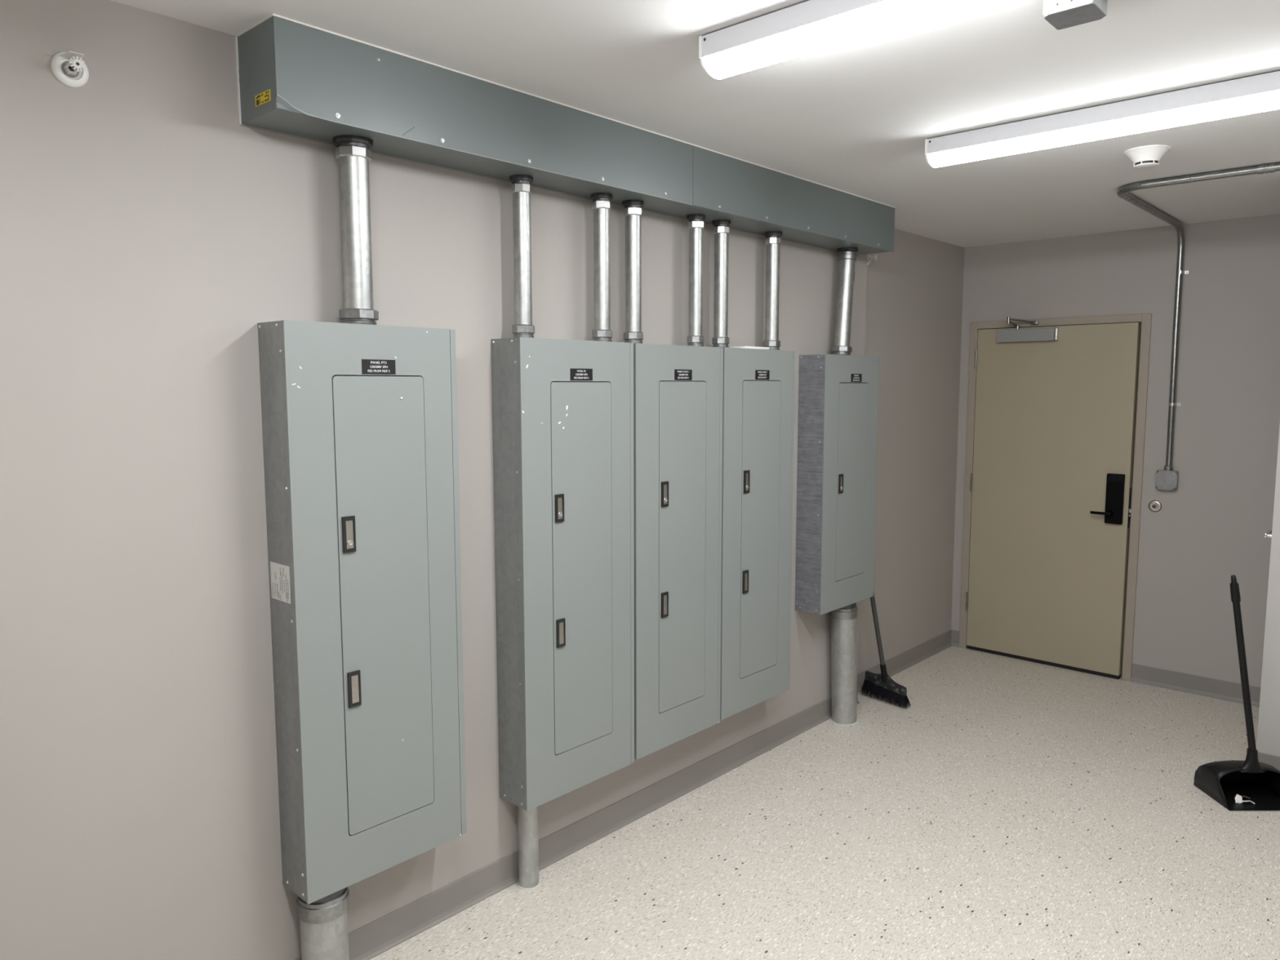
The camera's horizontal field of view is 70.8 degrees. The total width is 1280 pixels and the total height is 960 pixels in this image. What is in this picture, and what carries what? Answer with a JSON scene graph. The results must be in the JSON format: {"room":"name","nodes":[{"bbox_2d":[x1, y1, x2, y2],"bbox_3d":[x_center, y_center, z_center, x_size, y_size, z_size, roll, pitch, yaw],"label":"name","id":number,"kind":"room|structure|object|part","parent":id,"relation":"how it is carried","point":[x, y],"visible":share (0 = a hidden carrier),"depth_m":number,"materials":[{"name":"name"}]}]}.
{"room":"electrical room","nodes":[
{"label":"electrical room","id":0,"kind":"room"},
{"bbox_2d":[0,0,964,959],"bbox_3d":[-0.426,0.093,3.122,0.202,2.551,7.254,5,8,42],"label":"wall","id":1,"kind":"structure","parent":0,"point":[148,233],"depth_m":2.24,"materials":[{"name":"paint"}]},
{"bbox_2d":[50,50,88,87],"bbox_3d":[-1.224,-0.893,1.948,0.055,0.073,0.073,5,8,42],"label":"sprinkler","id":2,"kind":"object","parent":1,"relation":"attached to","point":[68,68],"visible":1,"depth_m":1.95,"materials":[{"name":"white metal"}]},
{"bbox_2d":[61,61,79,78],"bbox_3d":[-1.243,-0.895,1.966,0.002,0.044,0.044,5,8,42],"label":"cup","id":3,"kind":"object","parent":2,"relation":"on","point":[66,73],"depth_m":1.96,"materials":[{"name":"grey metal"}]},
{"bbox_2d":[59,50,84,61],"bbox_3d":[-1.223,-0.915,1.945,0.046,0.003,0.042,5,8,42],"label":"hood","id":4,"kind":"object","parent":2,"relation":"attached to","point":[68,55],"depth_m":1.94,"materials":[{"name":"white plastic"}]},
{"bbox_2d":[257,320,466,904],"bbox_3d":[-0.752,0.337,2.523,0.150,1.517,0.513,5,8,42],"label":"electrical panel","id":5,"kind":"object","parent":1,"relation":"attached to","point":[360,432],"visible":1,"depth_m":2.43,"materials":[{"name":"grey metal"}]},
{"bbox_2d":[272,567,288,602],"bbox_3d":[-0.932,0.268,2.334,0.089,0.087,0.001,5,8,42],"label":"print","id":6,"kind":"object","parent":5,"relation":"attached to","point":[280,575],"depth_m":2.33,"materials":[{"name":"grey paper"}]},
{"bbox_2d":[332,134,378,324],"bbox_3d":[-0.761,-0.659,2.417,0.104,0.487,0.104,5,8,42],"label":"conduit riser","id":7,"kind":"object","parent":5,"relation":"on","point":[353,153],"visible":0.88,"depth_m":2.39,"materials":[{"name":"metal"}]},
{"bbox_3d":[-0.699,0.339,2.484,0.004,1.242,0.273,5,8,42],"label":"panel door","id":8,"kind":"part","parent":5,"relation":"part of","materials":[{"name":"grey metal"}]},
{"bbox_2d":[491,337,634,811],"bbox_3d":[-0.245,0.293,3.078,0.150,1.521,0.516,5,8,42],"label":"electrical panel","id":9,"kind":"object","parent":1,"relation":"attached to","point":[562,410],"visible":1,"depth_m":2.97,"materials":[{"name":"grey metal"}]},
{"bbox_2d":[509,174,534,337],"bbox_3d":[-0.370,-0.698,2.843,0.073,0.500,0.074,5,8,42],"label":"conduit riser","id":10,"kind":"object","parent":9,"relation":"on","point":[521,186],"visible":0.86,"depth_m":2.82,"materials":[{"name":"metal"}]},
{"bbox_3d":[-0.192,0.292,3.038,0.004,1.236,0.273,5,8,42],"label":"panel door","id":11,"kind":"part","parent":9,"relation":"part of","materials":[{"name":"grey metal"}]},
{"bbox_2d":[590,192,612,342],"bbox_3d":[-0.131,-0.725,3.104,0.074,0.500,0.075,5,8,42],"label":"conduit riser","id":12,"kind":"object","parent":9,"relation":"on","point":[601,203],"visible":0.9,"depth_m":3.08,"materials":[{"name":"metal"}]},
{"bbox_2d":[235,13,895,256],"bbox_3d":[0.120,-1.101,3.299,0.201,0.213,3.096,5,8,42],"label":"trough","id":13,"kind":"object","parent":1,"relation":"attached to","point":[295,78],"visible":1,"depth_m":2.64,"materials":[{"name":"grey metal"}]},
{"bbox_3d":[-0.923,-0.982,2.168,0.190,0.205,0.001,5,8,42],"label":"plate","id":14,"kind":"part","parent":13,"relation":"part of","materials":[{"name":"grey metal"}]},
{"bbox_2d":[256,91,269,106],"bbox_3d":[-0.902,-0.912,2.154,0.066,0.022,0.001,5,8,42],"label":"print","id":15,"kind":"object","parent":13,"relation":"attached to","point":[262,97],"depth_m":2.15,"materials":[{"name":"yellow"}]},
{"bbox_2d":[294,630,951,959],"bbox_3d":[-0.334,1.310,3.247,0.096,0.104,7.134,5,8,42],"label":"baseboard","id":16,"kind":"structure","parent":1,"relation":"attached to","point":[386,932],"depth_m":3.36,"materials":[{"name":"rubber"}]},
{"bbox_2d":[633,342,723,759],"bbox_3d":[0.106,0.251,3.460,0.150,1.515,0.506,5,8,42],"label":"electrical panel","id":17,"kind":"object","parent":1,"relation":"attached to","point":[677,389],"visible":0.87,"depth_m":3.39,"materials":[{"name":"grey metal"}]},
{"bbox_2d":[622,200,644,343],"bbox_3d":[-0.024,-0.737,3.221,0.077,0.500,0.077,5,8,42],"label":"conduit riser","id":18,"kind":"object","parent":17,"relation":"on","point":[633,211],"visible":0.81,"depth_m":3.20,"materials":[{"name":"metal"}]},
{"bbox_3d":[0.161,0.250,3.423,0.004,1.240,0.273,5,8,42],"label":"panel door","id":19,"kind":"part","parent":17,"relation":"part of","materials":[{"name":"grey metal"}]},
{"bbox_2d":[686,213,705,346],"bbox_3d":[0.216,-0.765,3.482,0.071,0.500,0.072,5,8,42],"label":"conduit riser","id":20,"kind":"object","parent":17,"relation":"on","point":[695,224],"visible":0.88,"depth_m":3.46,"materials":[{"name":"metal"}]},
{"bbox_2d":[720,346,795,719],"bbox_3d":[0.452,0.207,3.836,0.150,1.509,0.507,5,8,42],"label":"electrical panel","id":21,"kind":"object","parent":1,"relation":"attached to","point":[758,389],"visible":0.86,"depth_m":3.77,"materials":[{"name":"grey metal"}]},
{"bbox_2d":[711,219,730,347],"bbox_3d":[0.324,-0.778,3.600,0.074,0.499,0.074,5,8,42],"label":"conduit riser","id":22,"kind":"object","parent":21,"relation":"on","point":[720,339],"visible":0.87,"depth_m":3.58,"materials":[{"name":"metal"}]},
{"bbox_2d":[729,346,769,349],"bbox_3d":[0.447,-0.550,3.760,0.093,0.011,0.226,5,8,42],"label":"folded paper","id":23,"kind":"object","parent":21,"relation":"on","point":[742,347],"visible":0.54,"depth_m":3.73,"materials":[{"name":"white paper"}]},
{"bbox_3d":[0.507,0.204,3.799,0.004,1.236,0.273,5,8,42],"label":"panel door","id":24,"kind":"part","parent":21,"relation":"part of","materials":[{"name":"grey metal"}]},
{"bbox_2d":[763,231,782,350],"bbox_3d":[0.568,-0.806,3.866,0.078,0.499,0.078,5,8,42],"label":"conduit riser","id":25,"kind":"object","parent":21,"relation":"on","point":[771,340],"visible":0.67,"depth_m":3.84,"materials":[{"name":"metal"}]},
{"bbox_2d":[795,354,879,614],"bbox_3d":[0.965,0.006,4.381,0.150,1.209,0.510,5,8,42],"label":"electrical panel","id":26,"kind":"object","parent":1,"relation":"attached to","point":[838,394],"visible":1,"depth_m":4.25,"materials":[{"name":"grey metal"}]},
{"bbox_2d":[831,247,857,355],"bbox_3d":[0.980,-0.850,4.317,0.131,0.513,0.100,-5,8,-42],"label":"conduit riser","id":27,"kind":"object","parent":26,"relation":"on","point":[846,257],"visible":0.94,"depth_m":4.28,"materials":[{"name":"metal"}]},
{"bbox_3d":[1.007,0.011,4.330,0.005,1.209,0.488,5,8,42],"label":"trim","id":28,"kind":"part","parent":26,"relation":"part of","materials":[{"name":"grey metal"}]},
{"bbox_3d":[1.019,0.005,4.343,0.004,0.939,0.273,5,8,42],"label":"panel door","id":29,"kind":"part","parent":26,"relation":"part of","materials":[{"name":"grey metal"}]},
{"bbox_2d":[866,253,877,265],"bbox_3d":[1.215,-1.165,4.730,0.055,0.073,0.073,5,8,42],"label":"sprinkler","id":30,"kind":"object","parent":1,"relation":"attached to","point":[868,256],"visible":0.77,"depth_m":4.74,"materials":[{"name":"metal"}]},
{"bbox_2d":[111,0,1279,247],"bbox_3d":[0.735,-1.127,2.023,3.222,0.100,7.394,5,8,42],"label":"ceiling","id":31,"kind":"structure","parent":0,"point":[856,117],"depth_m":2.59,"materials":[{"name":"paint"}]},
{"bbox_2d":[698,0,994,79],"bbox_3d":[0.634,-1.013,1.859,1.220,0.091,0.114,5,8,42],"label":"strip light","id":32,"kind":"object","parent":31,"relation":"attached to","point":[811,26],"visible":1,"depth_m":2.04,"materials":[{"name":"white plastic"}]},
{"bbox_2d":[1043,0,1107,30],"bbox_3d":[0.967,-1.042,1.964,0.139,0.055,0.104,5,8,42],"label":"junction box","id":33,"kind":"object","parent":31,"relation":"attached to","point":[1060,14],"visible":1,"depth_m":1.96,"materials":[{"name":"silver metal"}]},
{"bbox_2d":[924,70,1279,168],"bbox_3d":[1.485,-1.111,2.787,1.220,0.091,0.114,5,8,42],"label":"strip light","id":34,"kind":"object","parent":31,"relation":"attached to","point":[1259,93],"visible":1,"depth_m":2.76,"materials":[{"name":"white plastic"}]},
{"bbox_2d":[1124,144,1171,168],"bbox_3d":[1.864,-1.182,3.314,0.152,0.060,0.152,5,8,42],"label":"smoke detector","id":35,"kind":"object","parent":31,"relation":"attached to","point":[1146,157],"visible":1,"depth_m":3.28,"materials":[{"name":"white plastic"}]},
{"bbox_2d":[1116,162,1279,471],"bbox_3d":[3.125,-0.603,3.830,1.801,1.326,1.318,5,8,42],"label":"conduit","id":36,"kind":"object","parent":31,"relation":"attached to","point":[1122,192],"visible":1,"depth_m":4.62,"materials":[{"name":"metal"}]},
{"bbox_2d":[369,645,1279,959],"bbox_3d":[0.739,1.510,2.298,3.222,0.100,7.394,5,8,42],"label":"floor","id":37,"kind":"structure","parent":0,"point":[1016,809],"depth_m":3.29,"materials":[{"name":"plastic"}]},
{"bbox_2d":[296,887,349,959],"bbox_3d":[-0.871,1.273,2.490,0.144,0.336,0.144,5,8,42],"label":"conduit","id":38,"kind":"object","parent":37,"relation":"on","point":[323,922],"visible":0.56,"depth_m":2.43,"materials":[{"name":"metal"}]},
{"bbox_2d":[516,806,540,890],"bbox_3d":[-0.380,1.221,3.062,0.083,0.319,0.083,5,8,42],"label":"conduit","id":39,"kind":"object","parent":37,"relation":"on","point":[527,821],"visible":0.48,"depth_m":3.04,"materials":[{"name":"metal"}]},
{"bbox_2d":[829,602,858,724],"bbox_3d":[1.027,0.912,4.541,0.173,0.631,0.146,-5,8,-38],"label":"conduit","id":40,"kind":"object","parent":37,"relation":"on","point":[843,620],"visible":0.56,"depth_m":4.49,"materials":[{"name":"metal"}]},
{"bbox_2d":[859,592,911,709],"bbox_3d":[1.261,0.708,4.738,0.304,0.987,0.295,5,8,42],"label":"broom","id":41,"kind":"object","parent":37,"relation":"on","point":[881,685],"visible":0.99,"depth_m":4.81,"materials":[{"name":"black plastic"}]},
{"bbox_3d":[1.216,0.615,4.720,0.228,0.800,0.024,-4,7,-35],"label":"handle","id":42,"kind":"part","parent":41,"relation":"part of","materials":[{"name":"black metal"}]},
{"bbox_2d":[880,663,888,682],"bbox_3d":[1.310,1.030,4.826,0.040,0.102,0.057,5,8,42],"label":"socket","id":43,"kind":"object","parent":41,"relation":"attached to","point":[883,675],"depth_m":4.82,"materials":[{"name":"black plastic"}]},
{"bbox_2d":[1193,574,1279,811],"bbox_3d":[2.493,0.851,3.666,0.278,0.923,0.242,0,6,0],"label":"dustpan","id":44,"kind":"object","parent":37,"relation":"on","point":[1221,780],"visible":1,"depth_m":3.68,"materials":[{"name":"black plastic"}]},
{"bbox_2d":[1193,760,1279,810],"bbox_3d":[2.493,1.238,3.710,0.278,0.143,0.234,0,6,0],"label":"hood","id":45,"kind":"object","parent":44,"relation":"attached to","point":[1221,780],"depth_m":3.72,"materials":[{"name":"black plastic"}]},
{"bbox_2d":[1235,794,1242,802],"bbox_3d":[2.434,1.295,3.663,0.028,0.030,0.018,1,6,11],"label":"paper scrap","id":46,"kind":"object","parent":44,"relation":"on","point":[1238,798],"visible":1,"depth_m":3.66,"materials":[{"name":"white paper"}]},
{"bbox_3d":[2.461,0.797,3.669,0.117,0.612,0.027,5,8,42],"label":"handle","id":47,"kind":"part","parent":44,"relation":"part of","materials":[{"name":"black plastic"}]},
{"bbox_2d":[1238,747,1266,773],"bbox_3d":[2.493,1.142,3.671,0.120,0.087,0.044,0,6,-3],"label":"socket","id":48,"kind":"object","parent":44,"relation":"attached to","point":[1251,764],"depth_m":3.66,"materials":[{"name":"black plastic"}]},
{"bbox_2d":[951,213,1279,687],"bbox_3d":[3.175,-0.088,4.817,3.222,2.551,0.120,5,8,42],"label":"wall","id":49,"kind":"structure","parent":0,"point":[1211,529],"depth_m":4.89,"materials":[{"name":"paint"}]},
{"bbox_2d":[951,629,959,647],"bbox_3d":[2.053,1.033,5.874,0.061,0.104,0.014,5,8,42],"label":"baseboard","id":50,"kind":"structure","parent":49,"relation":"attached to","point":[954,633],"depth_m":5.88,"materials":[{"name":"rubber"}]},
{"bbox_2d":[959,313,1151,680],"bbox_3d":[2.448,0.078,5.413,1.011,2.098,0.291,5,8,42],"label":"door","id":51,"kind":"structure","parent":49,"relation":"in","point":[1057,407],"depth_m":5.36,"materials":[{"name":"beige metal"}]},
{"bbox_3d":[2.277,-0.938,5.391,0.191,0.071,0.085,0,6,-1],"label":"closer arm","id":52,"kind":"part","parent":51,"relation":"part of","materials":[{"name":"metal"}]},
{"bbox_3d":[2.640,0.188,5.153,0.114,0.030,0.042,5,8,42],"label":"lever","id":53,"kind":"part","parent":51,"relation":"part of","materials":[{"name":"black metal"}]},
{"bbox_3d":[2.777,0.158,5.113,0.001,0.230,0.024,6,8,43],"label":"latch plate","id":54,"kind":"part","parent":51,"relation":"part of","materials":[{"name":"black"}]},
{"bbox_2d":[1148,500,1161,511],"bbox_3d":[2.873,0.147,5.030,0.066,0.066,0.010,5,8,42],"label":"button","id":55,"kind":"object","parent":49,"relation":"attached to","point":[1154,505],"visible":1,"depth_m":5.03,"materials":[{"name":"silver metal"}]},
{"bbox_2d":[1155,470,1178,490],"bbox_3d":[2.901,0.000,4.963,0.105,0.106,0.048,5,8,42],"label":"wall box","id":56,"kind":"object","parent":49,"relation":"attached to","point":[1164,479],"visible":1,"depth_m":4.95,"materials":[{"name":"metal"}]},
{"bbox_2d":[1130,663,1260,706],"bbox_3d":[3.096,1.130,4.927,0.741,0.104,0.014,5,8,42],"label":"baseboard","id":57,"kind":"structure","parent":49,"relation":"attached to","point":[1148,675],"depth_m":4.97,"materials":[{"name":"rubber"}]},
{"bbox_2d":[1256,426,1279,755],"bbox_3d":[1.404,0.264,1.461,1.289,2.551,7.254,5,8,42],"label":"wall","id":58,"kind":"structure","parent":0,"point":[1268,722],"depth_m":3.86,"materials":[{"name":"paint"}]},
{"bbox_2d":[1263,529,1271,537],"bbox_3d":[3.018,0.209,4.232,0.049,2.080,0.950,5,8,42],"label":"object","id":59,"kind":"structure","parent":58,"relation":"in","point":[1268,534],"depth_m":3.98,"materials":[{"name":"silver metal"}]},
{"bbox_2d":[1257,751,1279,770],"bbox_3d":[1.059,1.511,1.298,1.169,0.104,6.116,5,8,42],"label":"baseboard","id":60,"kind":"structure","parent":58,"relation":"attached to","point":[1270,759],"depth_m":3.90,"materials":[{"name":"rubber"}]}
]}

